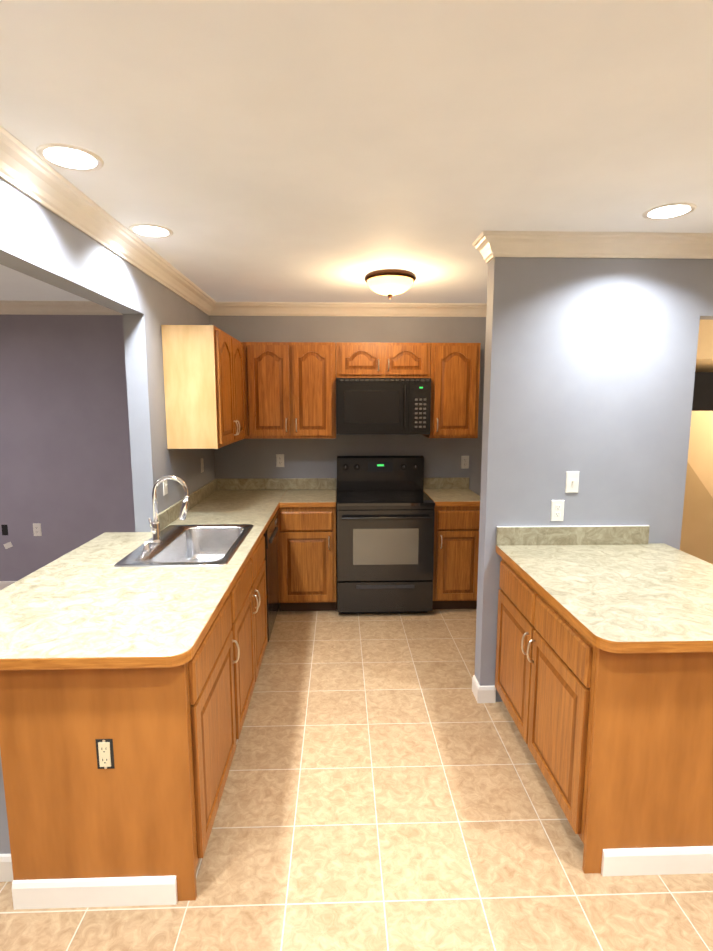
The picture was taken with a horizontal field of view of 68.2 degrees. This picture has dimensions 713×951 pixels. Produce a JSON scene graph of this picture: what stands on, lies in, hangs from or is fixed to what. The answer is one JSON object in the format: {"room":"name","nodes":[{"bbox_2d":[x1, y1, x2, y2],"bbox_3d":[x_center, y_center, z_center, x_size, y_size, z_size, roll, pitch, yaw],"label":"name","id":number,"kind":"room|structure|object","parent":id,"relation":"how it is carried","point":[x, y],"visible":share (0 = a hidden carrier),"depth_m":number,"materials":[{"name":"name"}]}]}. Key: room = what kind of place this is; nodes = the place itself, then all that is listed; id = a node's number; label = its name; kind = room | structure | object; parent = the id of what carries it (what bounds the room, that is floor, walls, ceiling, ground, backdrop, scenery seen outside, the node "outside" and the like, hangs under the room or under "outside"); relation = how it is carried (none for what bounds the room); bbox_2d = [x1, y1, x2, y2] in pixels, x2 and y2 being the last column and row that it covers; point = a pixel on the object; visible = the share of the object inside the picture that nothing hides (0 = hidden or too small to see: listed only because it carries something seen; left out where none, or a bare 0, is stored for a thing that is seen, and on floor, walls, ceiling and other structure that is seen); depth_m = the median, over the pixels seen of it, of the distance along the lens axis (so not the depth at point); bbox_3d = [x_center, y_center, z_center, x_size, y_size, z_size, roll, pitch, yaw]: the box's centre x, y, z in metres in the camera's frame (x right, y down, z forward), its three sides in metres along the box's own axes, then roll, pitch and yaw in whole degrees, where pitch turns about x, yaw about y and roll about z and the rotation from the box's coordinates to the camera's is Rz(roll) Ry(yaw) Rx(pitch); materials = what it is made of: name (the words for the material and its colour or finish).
{"room":"kitchen","nodes":[
{"label":"kitchen","id":0,"kind":"room"},
{"bbox_2d":[0,178,143,313],"bbox_3d":[-1.148,-0.610,-0.379,0.120,0.330,6.700,0,8,-2],"label":"header beam","id":1,"kind":"structure","parent":0,"point":[39,241],"depth_m":2.10,"materials":[{"name":"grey paint"}]},
{"bbox_2d":[0,272,214,853],"bbox_3d":[-1.258,-0.006,3.147,0.120,2.500,2.920,0,8,-2],"label":"wall","id":2,"kind":"structure","parent":0,"point":[154,459],"depth_m":3.11,"materials":[{"name":"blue paint"}]},
{"bbox_2d":[0,126,219,315],"bbox_3d":[-1.073,-0.843,0.460,0.086,0.098,8.020,0,8,-2],"label":"crown molding","id":3,"kind":"structure","parent":2,"relation":"attached to","point":[24,169],"depth_m":2.18,"materials":[{"name":"white paint"}]},
{"bbox_2d":[163,480,167,495],"bbox_3d":[-1.194,0.064,3.300,0.015,0.115,0.070,0,8,-2],"label":"light switch","id":4,"kind":"object","parent":2,"relation":"attached to","point":[165,489],"visible":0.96,"depth_m":3.29,"materials":[{"name":"white plastic"}]},
{"bbox_2d":[200,458,203,472],"bbox_3d":[-1.227,-0.080,4.188,0.007,0.115,0.070,0,8,-2],"label":"outlet","id":5,"kind":"object","parent":2,"relation":"attached to","point":[202,466],"visible":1,"depth_m":4.18,"materials":[{"name":"white plastic"}]},
{"bbox_2d":[161,325,244,448],"bbox_3d":[-1.032,-0.613,3.756,0.372,0.765,0.922,0,8,-2],"label":"upper cabinet","id":6,"kind":"object","parent":2,"relation":"attached to","point":[203,384],"visible":1,"depth_m":3.32,"materials":[{"name":"brown wood"}]},
{"bbox_2d":[0,315,712,580],"bbox_3d":[-0.656,-0.217,4.662,9.880,2.500,0.140,0,8,-2],"label":"wall","id":7,"kind":"structure","parent":0,"point":[65,469],"depth_m":4.55,"materials":[{"name":"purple paint"}]},
{"bbox_2d":[1,525,7,534],"bbox_3d":[-3.094,0.479,4.629,0.052,0.096,0.002,0,8,-2],"label":"outlet","id":8,"kind":"object","parent":7,"relation":"attached to","point":[5,532],"depth_m":4.63,"materials":[{"name":"black plastic"}]},
{"bbox_2d":[3,542,12,548],"bbox_3d":[-3.076,0.617,4.647,0.081,0.070,0.004,0,8,-2],"label":"outlet","id":9,"kind":"object","parent":7,"relation":"attached to","point":[8,545],"depth_m":4.65,"materials":[{"name":"white plastic"}]},
{"bbox_2d":[0,581,16,881],"bbox_3d":[-3.311,1.194,3.241,4.230,0.098,2.933,0,8,-2],"label":"baseboard","id":10,"kind":"structure","parent":7,"relation":"attached to","point":[6,872],"depth_m":1.86,"materials":[{"name":"white paint"}]},
{"bbox_2d":[33,523,41,535],"bbox_3d":[-2.813,0.478,4.635,0.070,0.115,0.007,0,8,-2],"label":"outlet","id":11,"kind":"object","parent":7,"relation":"attached to","point":[37,529],"visible":1,"depth_m":4.63,"materials":[{"name":"white plastic"}]},
{"bbox_2d":[0,300,122,314],"bbox_3d":[-3.417,-1.381,4.317,3.930,0.098,0.086,0,8,-2],"label":"crown molding","id":12,"kind":"structure","parent":7,"relation":"attached to","point":[12,307],"depth_m":4.30,"materials":[{"name":"white paint"}]},
{"bbox_2d":[276,454,283,466],"bbox_3d":[-0.670,-0.130,4.619,0.070,0.115,0.007,0,8,-2],"label":"electrical outlet","id":13,"kind":"object","parent":7,"relation":"attached to","point":[279,460],"visible":1,"depth_m":4.62,"materials":[{"name":"white plastic"}]},
{"bbox_2d":[241,342,335,438],"bbox_3d":[-0.704,-0.697,4.354,1.066,0.765,0.372,0,8,-2],"label":"upper cabinet","id":14,"kind":"object","parent":7,"relation":"attached to","point":[289,390],"visible":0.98,"depth_m":4.21,"materials":[{"name":"brown wood"}]},
{"bbox_2d":[220,302,486,316],"bbox_3d":[0.221,-1.397,4.432,2.750,0.098,0.086,0,8,-2],"label":"crown molding","id":15,"kind":"structure","parent":7,"relation":"attached to","point":[226,308],"depth_m":4.42,"materials":[{"name":"white paint"}]},
{"bbox_2d":[336,342,430,377],"bbox_3d":[0.211,-0.942,4.349,0.756,0.278,0.372,0,8,-2],"label":"upper cabinet","id":16,"kind":"object","parent":7,"relation":"attached to","point":[377,360],"visible":0.98,"depth_m":4.20,"materials":[{"name":"brown wood"}]},
{"bbox_2d":[336,378,430,434],"bbox_3d":[0.212,-0.574,4.365,0.756,0.448,0.441,0,8,-2],"label":"microwave","id":17,"kind":"object","parent":16,"relation":"attached to","point":[383,406],"visible":1,"depth_m":4.19,"materials":[{"name":"black"}]},
{"bbox_2d":[423,343,480,437],"bbox_3d":[0.792,-0.703,4.401,0.400,0.765,0.372,0,8,-2],"label":"upper cabinet","id":18,"kind":"object","parent":7,"relation":"attached to","point":[455,373],"visible":1,"depth_m":4.25,"materials":[{"name":"brown wood"}]},
{"bbox_2d":[461,456,468,468],"bbox_3d":[0.965,-0.118,4.674,0.070,0.115,0.007,0,8,-2],"label":"electrical outlet","id":19,"kind":"object","parent":7,"relation":"attached to","point":[464,462],"visible":1,"depth_m":4.67,"materials":[{"name":"white plastic"}]},
{"bbox_2d":[0,591,712,950],"bbox_3d":[-0.499,1.487,1.854,10.000,0.100,10.500,0,8,-2],"label":"floor","id":20,"kind":"structure","parent":0,"point":[386,787],"depth_m":2.04,"materials":[{"name":"beige tile"}]},
{"bbox_2d":[0,596,239,900],"bbox_3d":[-0.830,0.969,2.050,0.652,0.872,0.664,0,8,-2],"label":"base cabinet","id":21,"kind":"object","parent":20,"relation":"on","point":[148,805],"visible":0.83,"depth_m":1.73,"materials":[{"name":"brown wood"}]},
{"bbox_2d":[95,739,114,768],"bbox_3d":[-0.815,0.902,1.702,0.054,0.104,0.006,0,8,-2],"label":"outlet","id":22,"kind":"object","parent":21,"relation":"attached to","point":[105,753],"visible":1,"depth_m":1.70,"materials":[{"name":"white plastic"}]},
{"bbox_2d":[229,535,267,738],"bbox_3d":[-0.849,0.850,2.904,0.634,0.872,1.056,0,8,-2],"label":"base cabinet","id":23,"kind":"object","parent":20,"relation":"on","point":[247,595],"visible":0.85,"depth_m":2.74,"materials":[{"name":"brown wood"}]},
{"bbox_2d":[0,478,336,670],"bbox_3d":[-0.811,0.307,3.118,1.368,0.140,3.088,0,8,-2],"label":"countertop","id":24,"kind":"structure","parent":23,"relation":"on","point":[89,605],"depth_m":2.10,"materials":[{"name":"beige laminate"}]},
{"bbox_2d":[143,475,188,550],"bbox_3d":[-1.012,0.191,2.788,0.217,0.369,0.200,0,8,-2],"label":"faucet","id":25,"kind":"object","parent":24,"relation":"on","point":[155,529],"visible":1,"depth_m":2.84,"materials":[{"name":"silver metal"}]},
{"bbox_2d":[114,524,253,566],"bbox_3d":[-0.894,0.468,2.901,0.534,0.208,0.840,0,8,-2],"label":"sink","id":26,"kind":"object","parent":24,"relation":"in","point":[200,545],"visible":0.52,"depth_m":3.12,"materials":[{"name":"silver metal"}]},
{"bbox_2d":[264,511,278,641],"bbox_3d":[-0.877,0.736,3.725,0.610,0.870,0.596,0,8,-2],"label":"dishwasher","id":27,"kind":"object","parent":20,"relation":"on","point":[271,559],"visible":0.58,"depth_m":3.64,"materials":[{"name":"black"}]},
{"bbox_2d":[277,507,336,610],"bbox_3d":[-0.399,0.641,4.400,0.460,0.872,0.634,0,8,-2],"label":"base cabinet","id":28,"kind":"object","parent":20,"relation":"on","point":[307,559],"visible":0.9,"depth_m":4.12,"materials":[{"name":"brown wood"}]},
{"bbox_2d":[337,455,434,613],"bbox_3d":[0.217,0.474,4.359,0.756,1.215,0.708,0,8,-2],"label":"range","id":29,"kind":"object","parent":20,"relation":"on","point":[385,529],"visible":1,"depth_m":4.10,"materials":[{"name":"black metal"}]},
{"bbox_2d":[433,506,479,608],"bbox_3d":[0.800,0.636,4.438,0.400,0.872,0.634,0,8,-2],"label":"base cabinet","id":30,"kind":"object","parent":20,"relation":"on","point":[456,552],"visible":0.79,"depth_m":4.16,"materials":[{"name":"brown wood"}]},
{"bbox_2d":[423,477,479,506],"bbox_3d":[0.805,0.129,4.393,0.418,0.140,0.618,0,8,-2],"label":"countertop","id":31,"kind":"structure","parent":30,"relation":"on","point":[453,491],"depth_m":4.50,"materials":[{"name":"beige laminate"}]},
{"bbox_2d":[495,558,712,873],"bbox_3d":[1.074,0.924,2.375,0.652,0.872,1.079,0,8,-2],"label":"base cabinet","id":32,"kind":"object","parent":20,"relation":"on","point":[620,746],"visible":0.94,"depth_m":1.87,"materials":[{"name":"brown wood"}]},
{"bbox_2d":[496,525,712,652],"bbox_3d":[1.238,0.422,2.281,0.930,0.143,1.168,0,8,-2],"label":"countertop","id":33,"kind":"structure","parent":32,"relation":"on","point":[619,588],"depth_m":2.25,"materials":[{"name":"beige laminate"}]},
{"bbox_2d":[0,0,712,302],"bbox_3d":[-0.499,-1.088,1.495,10.000,0.100,10.500,0,8,-2],"label":"ceiling","id":34,"kind":"structure","parent":0,"point":[291,150],"depth_m":1.58,"materials":[{"name":"paint"}]},
{"bbox_2d":[36,143,103,171],"bbox_3d":[-0.969,-1.075,1.785,0.204,0.006,0.204,0,8,-2],"label":"recessed light","id":35,"kind":"object","parent":34,"relation":"in","point":[69,157],"visible":1,"depth_m":1.78,"materials":[{"name":"white"}]},
{"bbox_2d":[128,224,172,237],"bbox_3d":[-0.994,-1.181,2.547,0.204,0.006,0.204,0,8,-2],"label":"recessed light","id":36,"kind":"object","parent":34,"relation":"in","point":[150,230],"visible":1,"depth_m":2.53,"materials":[{"name":"white"}]},
{"bbox_2d":[364,269,415,298],"bbox_3d":[0.219,-1.228,3.429,0.336,0.156,0.336,0,8,-2],"label":"ceiling light","id":37,"kind":"object","parent":34,"relation":"attached to","point":[389,283],"visible":1,"depth_m":3.32,"materials":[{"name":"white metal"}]},
{"bbox_2d":[642,202,696,219],"bbox_3d":[1.356,-1.145,2.285,0.204,0.006,0.204,0,8,-2],"label":"recessed light","id":38,"kind":"object","parent":34,"relation":"in","point":[669,211],"visible":1,"depth_m":2.28,"materials":[{"name":"white"}]},
{"bbox_2d":[474,257,704,701],"bbox_3d":[1.232,0.032,2.879,1.080,2.500,0.120,0,8,-2],"label":"wall","id":39,"kind":"structure","parent":0,"point":[590,368],"depth_m":2.76,"materials":[{"name":"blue paint"}]},
{"bbox_2d":[472,675,495,702],"bbox_3d":[0.730,1.224,3.023,0.101,0.098,0.133,0,8,-2],"label":"baseboard","id":40,"kind":"structure","parent":39,"relation":"attached to","point":[484,694],"depth_m":2.96,"materials":[{"name":"white paint"}]},
{"bbox_2d":[550,500,563,520],"bbox_3d":[1.083,0.190,2.832,0.070,0.115,0.007,0,8,-2],"label":"outlet","id":41,"kind":"object","parent":39,"relation":"attached to","point":[557,510],"visible":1,"depth_m":2.83,"materials":[{"name":"white plastic"}]},
{"bbox_2d":[565,471,578,492],"bbox_3d":[1.155,0.036,2.808,0.070,0.115,0.015,0,8,-2],"label":"light switch","id":42,"kind":"object","parent":39,"relation":"attached to","point":[572,480],"visible":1,"depth_m":2.81,"materials":[{"name":"white plastic"}]},
{"bbox_2d":[472,231,712,262],"bbox_3d":[2.435,-1.156,2.709,3.656,0.098,0.206,0,8,-2],"label":"crown molding","id":43,"kind":"structure","parent":39,"relation":"attached to","point":[489,245],"depth_m":2.61,"materials":[{"name":"white paint"}]},
{"bbox_2d":[687,411,712,497],"bbox_3d":[3.188,0.358,3.726,2.100,1.620,0.120,0,8,-2],"label":"wall","id":44,"kind":"structure","parent":0,"point":[700,456],"depth_m":3.56,"materials":[{"name":"beige paint"}]},
{"bbox_2d":[680,461,712,563],"bbox_3d":[2.690,0.479,3.655,1.100,1.400,0.018,0,8,-2],"label":"wall","id":45,"kind":"structure","parent":44,"relation":"attached to","point":[696,540],"depth_m":3.61,"materials":[{"name":"beige paint"}]},
{"bbox_2d":[695,320,712,371],"bbox_3d":[3.020,-1.097,3.952,2.569,0.560,1.540,0,8,-2],"label":"beam","id":46,"kind":"structure","parent":0,"point":[704,360],"depth_m":3.19,"materials":[{"name":"beige paint"}]},
{"bbox_2d":[700,259,712,319],"bbox_3d":[3.056,-1.026,2.791,2.570,0.380,0.120,0,8,-2],"label":"header beam","id":47,"kind":"structure","parent":0,"point":[706,312],"depth_m":2.70,"materials":[{"name":"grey paint"}]}
]}

